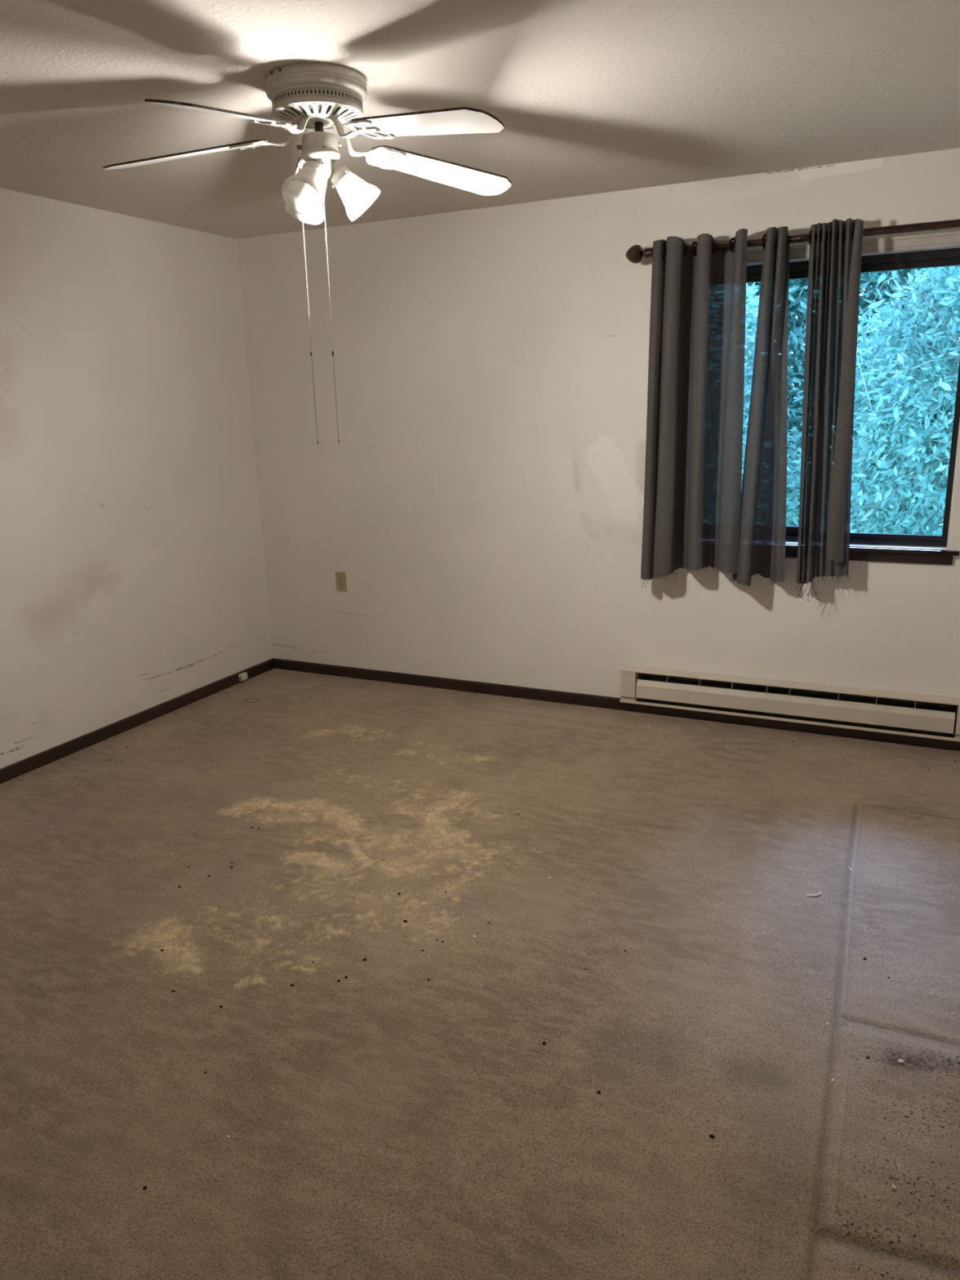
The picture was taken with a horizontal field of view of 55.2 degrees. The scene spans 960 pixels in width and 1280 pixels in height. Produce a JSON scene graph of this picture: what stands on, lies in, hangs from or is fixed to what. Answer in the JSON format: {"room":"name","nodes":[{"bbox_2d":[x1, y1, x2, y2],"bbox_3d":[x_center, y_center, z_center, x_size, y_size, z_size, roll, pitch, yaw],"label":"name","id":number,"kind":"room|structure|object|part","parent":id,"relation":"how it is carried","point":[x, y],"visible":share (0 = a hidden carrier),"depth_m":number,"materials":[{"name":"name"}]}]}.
{"room":"empty bedroom","nodes":[
{"label":"empty bedroom","id":0,"kind":"room"},
{"bbox_2d":[0,187,272,768],"bbox_3d":[-2.417,-0.457,3.182,0.120,2.620,5.280,5,16,25],"label":"wall","id":1,"kind":"structure","parent":0,"point":[133,575],"depth_m":4.40,"materials":[{"name":"beige paint"}]},
{"bbox_2d":[0,657,274,783],"bbox_3d":[-2.334,0.733,3.441,0.012,0.061,5.000,5,16,25],"label":"baseboard","id":2,"kind":"structure","parent":1,"relation":"attached to","point":[19,768],"depth_m":4.56,"materials":[{"name":"brown wood"}]},
{"bbox_2d":[238,672,247,680],"bbox_3d":[-1.378,0.213,5.339,0.024,0.038,0.053,5,16,25],"label":"phone jack","id":3,"kind":"object","parent":2,"relation":"attached to","point":[243,676],"visible":1,"depth_m":5.33,"materials":[{"name":"white plastic"}]},
{"bbox_2d":[0,668,959,1279],"bbox_3d":[-0.375,0.953,2.535,4.350,0.016,5.000,5,16,25],"label":"floor","id":4,"kind":"structure","parent":0,"point":[384,1121],"depth_m":2.48,"materials":[{"name":"beige carpet"}]},
{"bbox_2d":[805,891,821,897],"bbox_3d":[1.063,0.810,2.916,0.057,0.009,0.018,-5,15,-14],"label":"lint curl","id":5,"kind":"object","parent":4,"relation":"on","point":[820,893],"visible":1,"depth_m":2.91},
{"bbox_2d":[897,1059,904,1063],"bbox_3d":[1.002,1.002,2.184,0.014,0.007,0.011,0,15,4],"label":"pebble","id":6,"kind":"object","parent":4,"relation":"on","point":[901,1061],"visible":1,"depth_m":2.18,"materials":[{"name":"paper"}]},
{"bbox_2d":[0,0,959,239],"bbox_3d":[-0.441,-1.474,1.908,4.350,0.120,5.000,5,16,25],"label":"ceiling","id":7,"kind":"structure","parent":0,"point":[588,96],"depth_m":2.73,"materials":[{"name":"paint"}]},
{"bbox_2d":[102,62,511,444],"bbox_3d":[-0.465,-1.092,2.695,1.248,1.011,1.213,5,16,25],"label":"ceiling fan","id":8,"kind":"object","parent":7,"relation":"hanging from","point":[317,97],"visible":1,"depth_m":2.60,"materials":[{"name":"white metal"}]},
{"bbox_3d":[-0.863,-1.424,2.700,0.492,0.072,0.132,-1,15,4],"label":"blade","id":9,"kind":"part","parent":8,"relation":"part of","materials":[{"name":"white laminate"}]},
{"bbox_3d":[-0.635,-1.321,2.303,0.132,0.086,0.492,5,16,25],"label":"blade","id":10,"kind":"part","parent":8,"relation":"part of","materials":[{"name":"white laminate"}]},
{"bbox_3d":[-0.493,-1.281,2.596,0.118,0.142,0.139,5,16,25],"label":"lamp shade","id":11,"kind":"part","parent":8,"relation":"part of","materials":[{"name":"white glass"}]},
{"bbox_3d":[-0.517,-1.324,2.768,0.136,0.142,0.116,5,16,25],"label":"lamp shade","id":12,"kind":"part","parent":8,"relation":"part of","materials":[{"name":"white glass"}]},
{"bbox_3d":[-0.516,-1.016,2.752,0.005,0.832,0.003,5,16,25],"label":"pull chain","id":13,"kind":"part","parent":8,"relation":"part of","materials":[{"name":"silver metal"}]},
{"bbox_3d":[-0.556,-1.510,3.038,0.132,0.082,0.492,-6,15,-16],"label":"blade","id":14,"kind":"part","parent":8,"relation":"part of","materials":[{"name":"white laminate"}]},
{"bbox_3d":[-0.465,-1.520,2.629,0.245,0.053,0.245,5,16,25],"label":"motor","id":15,"kind":"part","parent":8,"relation":"part of","materials":[{"name":"white metal"}]},
{"bbox_3d":[-0.464,-1.493,2.636,0.247,0.018,0.247,5,16,25],"label":"vent plate","id":16,"kind":"part","parent":8,"relation":"part of","materials":[{"name":"white metal"}]},
{"bbox_3d":[-0.446,-0.983,2.734,0.005,0.766,0.003,5,16,25],"label":"pull chain","id":17,"kind":"part","parent":8,"relation":"part of","materials":[{"name":"silver metal"}]},
{"bbox_3d":[-0.356,-1.312,2.704,0.134,0.142,0.121,5,16,25],"label":"lamp shade","id":18,"kind":"part","parent":8,"relation":"part of","materials":[{"name":"white glass"}]},
{"bbox_3d":[-0.145,-1.354,2.412,0.492,0.090,0.132,11,19,40],"label":"blade","id":19,"kind":"part","parent":8,"relation":"part of","materials":[{"name":"white laminate"}]},
{"bbox_3d":[-0.124,-1.464,2.874,0.492,0.080,0.132,-10,17,-29],"label":"blade","id":20,"kind":"part","parent":8,"relation":"part of","materials":[{"name":"white laminate"}]},
{"bbox_2d":[236,147,959,697],"bbox_3d":[0.702,-0.817,4.484,4.350,2.500,0.160,5,16,25],"label":"wall","id":21,"kind":"structure","parent":0,"point":[478,500],"depth_m":4.60,"materials":[{"name":"beige paint"}]},
{"bbox_2d":[335,571,346,591],"bbox_3d":[-0.797,-0.335,5.258,0.067,0.111,0.008,5,16,25],"label":"wall outlet","id":22,"kind":"object","parent":21,"relation":"attached to","point":[340,578],"visible":1,"depth_m":5.25,"materials":[{"name":"beige plastic"}]},
{"bbox_2d":[273,657,959,751],"bbox_3d":[0.701,0.326,4.697,4.338,0.061,0.012,5,16,25],"label":"baseboard","id":23,"kind":"structure","parent":21,"relation":"attached to","point":[571,698],"depth_m":4.74,"materials":[{"name":"brown wood"}]},
{"bbox_2d":[619,664,959,742],"bbox_3d":[1.427,0.291,4.298,1.576,0.190,0.067,5,16,25],"label":"baseboard heater","id":24,"kind":"object","parent":21,"relation":"attached to","point":[872,708],"visible":1,"depth_m":4.26,"materials":[{"name":"beige metal"}]},
{"bbox_3d":[1.417,0.372,4.292,1.576,0.016,0.010,5,16,25],"label":"rail","id":25,"kind":"part","parent":24,"relation":"part of","materials":[{"name":"beige metal"}]},
{"bbox_2d":[625,218,959,263],"bbox_3d":[1.522,-1.631,3.688,1.913,0.080,0.138,5,16,25],"label":"curtain rod","id":26,"kind":"object","parent":21,"relation":"attached to","point":[635,254],"visible":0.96,"depth_m":3.73,"materials":[{"name":"brown metal"}]},
{"bbox_2d":[640,228,747,588],"bbox_3d":[0.959,-0.982,4.113,0.461,1.545,0.134,5,16,25],"label":"curtain","id":27,"kind":"object","parent":26,"relation":"hanging from","point":[694,442],"visible":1,"depth_m":4.08,"materials":[{"name":"grey fabric"}]},
{"bbox_2d":[728,226,789,586],"bbox_3d":[1.235,-0.974,3.978,0.239,1.498,0.138,3,15,16],"label":"curtain","id":28,"kind":"object","parent":26,"relation":"hanging from","point":[762,527],"visible":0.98,"depth_m":3.98,"materials":[{"name":"grey fabric"}]},
{"bbox_2d":[795,217,863,600],"bbox_3d":[1.468,-0.925,3.857,0.252,1.559,0.089,7,17,31],"label":"curtain","id":29,"kind":"object","parent":26,"relation":"hanging from","point":[834,268],"visible":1,"depth_m":3.83,"materials":[{"name":"grey fabric"}]},
{"bbox_2d":[746,248,959,564],"bbox_3d":[1.486,-0.996,4.032,1.207,1.265,0.190,5,16,25],"label":"window","id":30,"kind":"structure","parent":21,"relation":"in","point":[943,257],"depth_m":3.92,"materials":[{"name":"brown wood"}]},
{"bbox_3d":[1.283,-1.055,4.196,0.578,1.158,0.022,5,16,25],"label":"sash","id":31,"kind":"part","parent":30,"relation":"part of","materials":[{"name":"black metal"}]},
{"bbox_3d":[1.483,-0.424,4.139,1.207,0.018,0.104,5,16,25],"label":"sill","id":32,"kind":"part","parent":30,"relation":"part of","materials":[{"name":"brown wood"}]},
{"bbox_3d":[1.738,-1.003,3.947,0.563,1.158,0.022,5,16,25],"label":"sash","id":33,"kind":"part","parent":30,"relation":"part of","materials":[{"name":"black metal"}]},
{"bbox_2d":[746,231,959,263],"bbox_3d":[1.457,-1.619,3.794,1.240,0.042,0.014,5,16,25],"label":"trim","id":34,"kind":"structure","parent":21,"relation":"attached to","point":[953,237],"depth_m":3.69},
{"label":"outside","id":35,"kind":"structure","parent":0,"visible":0},
{"bbox_3d":[8.094,-0.347,18.434,30.000,0.100,29.400,5,16,25],"label":"ground","id":36,"kind":"structure","parent":35,"visible":0},
{"bbox_2d":[741,282,801,525],"bbox_3d":[1.146,-0.396,7.069,2.547,6.055,2.068,-1,15,3],"label":"leafy tree","id":37,"kind":"object","parent":36,"relation":"on","point":[750,301],"visible":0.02,"depth_m":6.31,"materials":[{"name":"green plant"}]},
{"bbox_2d":[745,268,957,533],"bbox_3d":[3.324,-0.696,7.768,4.749,6.170,1.321,5,16,25],"label":"leafy tree","id":38,"kind":"object","parent":36,"relation":"on","point":[875,284],"visible":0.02,"depth_m":7.43,"materials":[{"name":"green plant"}]},
{"bbox_2d":[849,265,959,535],"bbox_3d":[3.327,-0.085,5.986,2.667,5.880,2.014,5,16,25],"label":"leafy tree","id":39,"kind":"object","parent":36,"relation":"on","point":[887,449],"visible":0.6,"depth_m":5.58,"materials":[{"name":"green plant"}]}
]}

